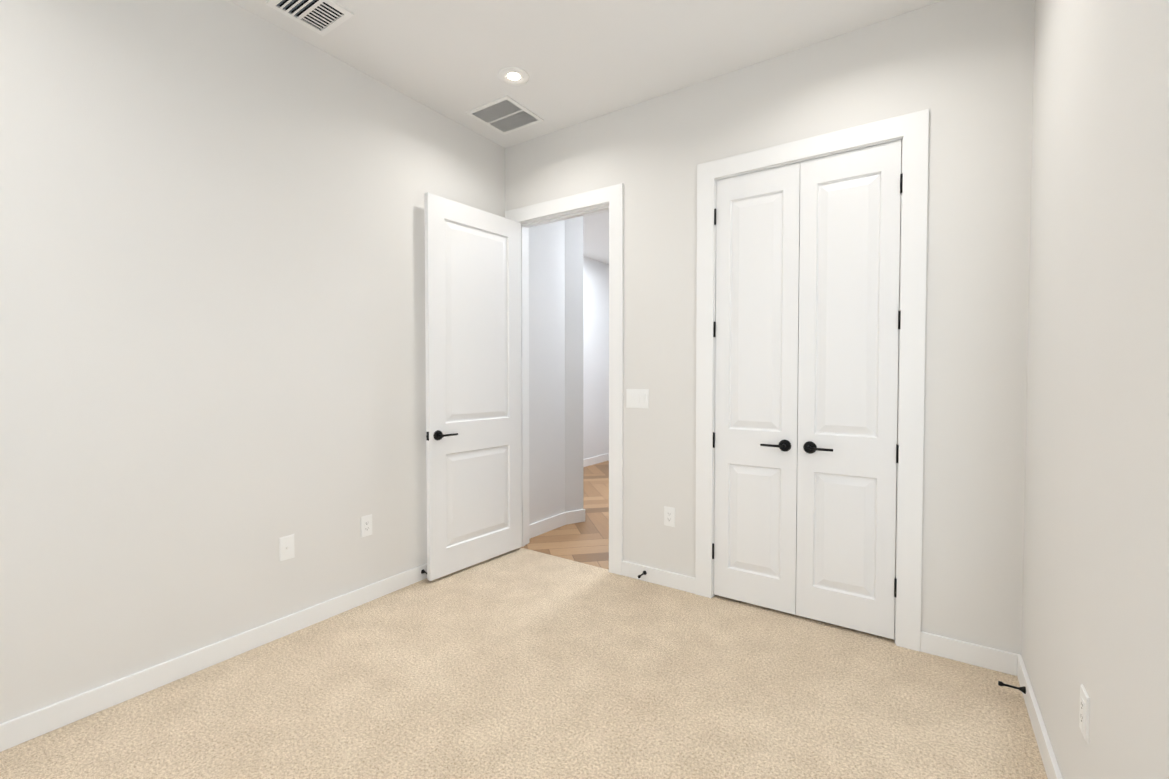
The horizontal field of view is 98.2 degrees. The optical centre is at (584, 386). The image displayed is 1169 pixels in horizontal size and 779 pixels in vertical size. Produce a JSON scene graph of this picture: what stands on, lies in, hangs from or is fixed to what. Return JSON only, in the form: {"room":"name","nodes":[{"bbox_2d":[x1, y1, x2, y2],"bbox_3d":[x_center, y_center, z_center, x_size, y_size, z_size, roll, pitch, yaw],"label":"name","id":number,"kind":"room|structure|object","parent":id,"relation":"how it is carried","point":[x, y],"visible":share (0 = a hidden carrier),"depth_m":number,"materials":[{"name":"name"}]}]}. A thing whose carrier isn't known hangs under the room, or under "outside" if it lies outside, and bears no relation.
{"room":"empty bedroom","nodes":[
{"label":"empty bedroom","id":0,"kind":"room"},
{"bbox_2d":[0,0,504,723],"bbox_3d":[-1.721,-0.255,2.361,0.120,3.050,4.040,1,2,34],"label":"wall","id":1,"kind":"structure","parent":0,"point":[212,302],"depth_m":2.25,"materials":[{"name":"white paint"}]},
{"bbox_2d":[0,563,426,751],"bbox_3d":[-1.664,1.223,2.357,0.017,0.095,3.800,1,2,34],"label":"baseboard","id":2,"kind":"structure","parent":1,"relation":"attached to","point":[33,725],"depth_m":2.21,"materials":[{"name":"white wood"}]},
{"bbox_2d":[279,534,294,561],"bbox_3d":[-1.511,0.823,2.576,0.016,0.120,0.073,1,2,34],"label":"outlet","id":3,"kind":"object","parent":1,"relation":"attached to","point":[286,547],"visible":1,"depth_m":2.57,"materials":[{"name":"white plastic"}]},
{"bbox_2d":[360,514,371,537],"bbox_3d":[-1.266,0.812,2.944,0.008,0.120,0.073,1,2,34],"label":"outlet","id":4,"kind":"object","parent":1,"relation":"attached to","point":[366,525],"visible":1,"depth_m":2.94,"materials":[{"name":"white plastic"}]},
{"bbox_2d":[0,547,1047,778],"bbox_3d":[-0.436,1.342,1.469,3.290,0.100,3.940,1,2,34],"label":"floor carpet","id":5,"kind":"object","parent":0,"point":[520,663],"visible":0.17,"depth_m":2.05,"materials":[{"name":"beige carpet"}]},
{"bbox_2d":[229,0,941,147],"bbox_3d":[-0.408,-1.818,1.435,3.290,0.120,4.040,1,2,34],"label":"ceiling","id":6,"kind":"structure","parent":0,"point":[578,61],"depth_m":2.64,"materials":[{"name":"paint"}]},
{"bbox_2d":[266,0,353,35],"bbox_3d":[-1.290,-1.776,2.383,0.270,0.011,0.270,1,2,34],"label":"ceiling vent","id":7,"kind":"object","parent":6,"relation":"in","point":[322,17],"visible":1,"depth_m":2.41,"materials":[{"name":"white metal"}]},
{"bbox_2d":[466,95,543,134],"bbox_3d":[-0.528,-1.800,3.383,0.365,0.008,0.365,1,2,34],"label":"ceiling vent","id":8,"kind":"object","parent":6,"relation":"in","point":[506,114],"visible":1,"depth_m":3.37,"materials":[{"name":"white metal"}]},
{"bbox_2d":[498,67,528,85],"bbox_3d":[-0.410,-1.789,2.931,0.180,0.008,0.180,1,2,34],"label":"recessed light","id":9,"kind":"object","parent":6,"relation":"in","point":[514,76],"visible":1,"depth_m":2.92,"materials":[{"name":"white paint"}]},
{"bbox_2d":[583,256,608,458],"bbox_3d":[-0.452,-0.332,6.652,0.100,3.000,3.210,1,2,34],"label":"wall","id":10,"kind":"structure","parent":0,"point":[595,357],"depth_m":7.46,"materials":[{"name":"paint"}]},
{"bbox_2d":[529,453,608,538],"bbox_3d":[0.423,1.138,5.647,2.515,0.110,3.750,1,2,34],"label":"baseboard","id":11,"kind":"structure","parent":10,"relation":"attached to","point":[552,523],"depth_m":4.44,"materials":[{"name":"white wood"}]},
{"bbox_2d":[583,211,608,264],"bbox_3d":[0.451,-1.867,5.617,2.715,0.120,3.850,1,2,34],"label":"ceiling","id":12,"kind":"structure","parent":0,"point":[595,236],"depth_m":6.16,"materials":[{"name":"paint"}]},
{"bbox_2d":[505,0,1034,654],"bbox_3d":[0.690,-0.272,3.096,3.050,3.050,0.120,1,2,34],"label":"wall","id":13,"kind":"structure","parent":0,"point":[961,70],"depth_m":2.40,"materials":[{"name":"white paint"}]},
{"bbox_2d":[505,183,623,574],"bbox_3d":[-0.136,-0.043,3.660,1.025,2.565,0.156,1,2,34],"label":"door frame","id":14,"kind":"structure","parent":13,"relation":"attached to","point":[613,196],"depth_m":3.37,"materials":[{"name":"white wood"}]},
{"bbox_2d":[424,192,521,580],"bbox_3d":[-0.738,0.006,3.502,0.140,2.436,0.826,1,2,38],"label":"door leaf","id":15,"kind":"structure","parent":14,"relation":"attached to","point":[473,368],"depth_m":3.44,"materials":[{"name":"white wood"}]},
{"bbox_2d":[626,389,648,407],"bbox_3d":[0.340,0.079,3.263,0.162,0.122,0.010,1,2,34],"label":"switch plate","id":16,"kind":"object","parent":13,"relation":"attached to","point":[637,398],"visible":1,"depth_m":3.26,"materials":[{"name":"white plastic"}]},
{"bbox_2d":[622,561,694,593],"bbox_3d":[0.462,1.203,3.203,0.510,0.095,0.015,1,2,34],"label":"baseboard","id":17,"kind":"structure","parent":13,"relation":"attached to","point":[654,575],"depth_m":3.18,"materials":[{"name":"white wood"}]},
{"bbox_2d":[664,506,674,526],"bbox_3d":[0.528,0.812,3.154,0.073,0.120,0.008,1,2,34],"label":"outlet","id":18,"kind":"object","parent":13,"relation":"attached to","point":[669,516],"visible":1,"depth_m":3.15,"materials":[{"name":"white plastic"}]},
{"bbox_2d":[712,162,799,614],"bbox_3d":[0.963,0.020,2.870,0.466,2.438,0.141,1,2,34],"label":"closet door leaf","id":19,"kind":"structure","parent":13,"relation":"in","point":[756,336],"depth_m":2.85,"materials":[{"name":"white wood"}]},
{"bbox_2d":[695,109,928,651],"bbox_3d":[1.179,0.022,2.772,0.961,2.478,0.120,1,2,34],"label":"door frame","id":20,"kind":"structure","parent":13,"relation":"attached to","point":[884,142],"depth_m":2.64,"materials":[{"name":"white wood"}]},
{"bbox_2d":[796,140,902,638],"bbox_3d":[1.352,0.026,2.607,0.466,2.438,0.141,1,2,34],"label":"closet door leaf","id":21,"kind":"structure","parent":13,"relation":"in","point":[849,311],"depth_m":2.59,"materials":[{"name":"white wood"}]},
{"bbox_2d":[920,631,1011,674],"bbox_3d":[1.754,1.224,2.329,0.349,0.095,0.015,1,2,34],"label":"baseboard","id":22,"kind":"structure","parent":13,"relation":"attached to","point":[998,660],"depth_m":2.32,"materials":[{"name":"white wood"}]},
{"bbox_2d":[1021,0,1168,778],"bbox_3d":[1.151,-0.221,0.949,0.120,3.050,4.920,1,2,34],"label":"wall","id":23,"kind":"structure","parent":0,"point":[1095,613],"depth_m":1.27,"materials":[{"name":"white paint"}]},
{"bbox_2d":[1012,653,1062,778],"bbox_3d":[0.847,1.264,0.658,0.017,0.095,3.800,1,2,34],"label":"baseboard","id":24,"kind":"structure","parent":23,"relation":"attached to","point":[1052,770],"depth_m":1.84,"materials":[{"name":"white wood"}]},
{"bbox_2d":[998,681,1025,693],"bbox_3d":[1.739,1.223,2.062,0.085,0.028,0.028,1,2,34],"label":"door stop","id":25,"kind":"object","parent":24,"relation":"attached to","point":[1021,689],"visible":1,"depth_m":2.06,"materials":[{"name":"black metal"}]},
{"bbox_2d":[1079,684,1089,743],"bbox_3d":[1.322,0.865,1.342,0.008,0.120,0.073,1,2,34],"label":"outlet","id":26,"kind":"object","parent":23,"relation":"attached to","point":[1084,711],"visible":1,"depth_m":1.33,"materials":[{"name":"white plastic"}]},
{"label":"outside","id":27,"kind":"structure","parent":0,"visible":0},
{"bbox_2d":[529,216,582,524],"bbox_3d":[-0.308,-0.276,4.290,0.218,3.000,0.740,1,2,34],"label":"wall","id":28,"kind":"structure","parent":27,"point":[555,368],"depth_m":4.34,"materials":[{"name":"paint"}]},
{"bbox_2d":[521,461,608,569],"bbox_3d":[0.423,1.243,5.650,2.715,0.100,3.950,1,2,34],"label":"floor","id":29,"kind":"structure","parent":27,"point":[586,541],"depth_m":4.22,"materials":[{"name":"brown wood"}]},
{"bbox_2d":[715,595,894,641],"bbox_3d":[1.404,1.304,3.073,1.800,0.100,0.780,1,2,34],"label":"floor","id":30,"kind":"structure","parent":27,"point":[861,632],"depth_m":2.74,"materials":[{"name":"beige carpet"}]}
]}

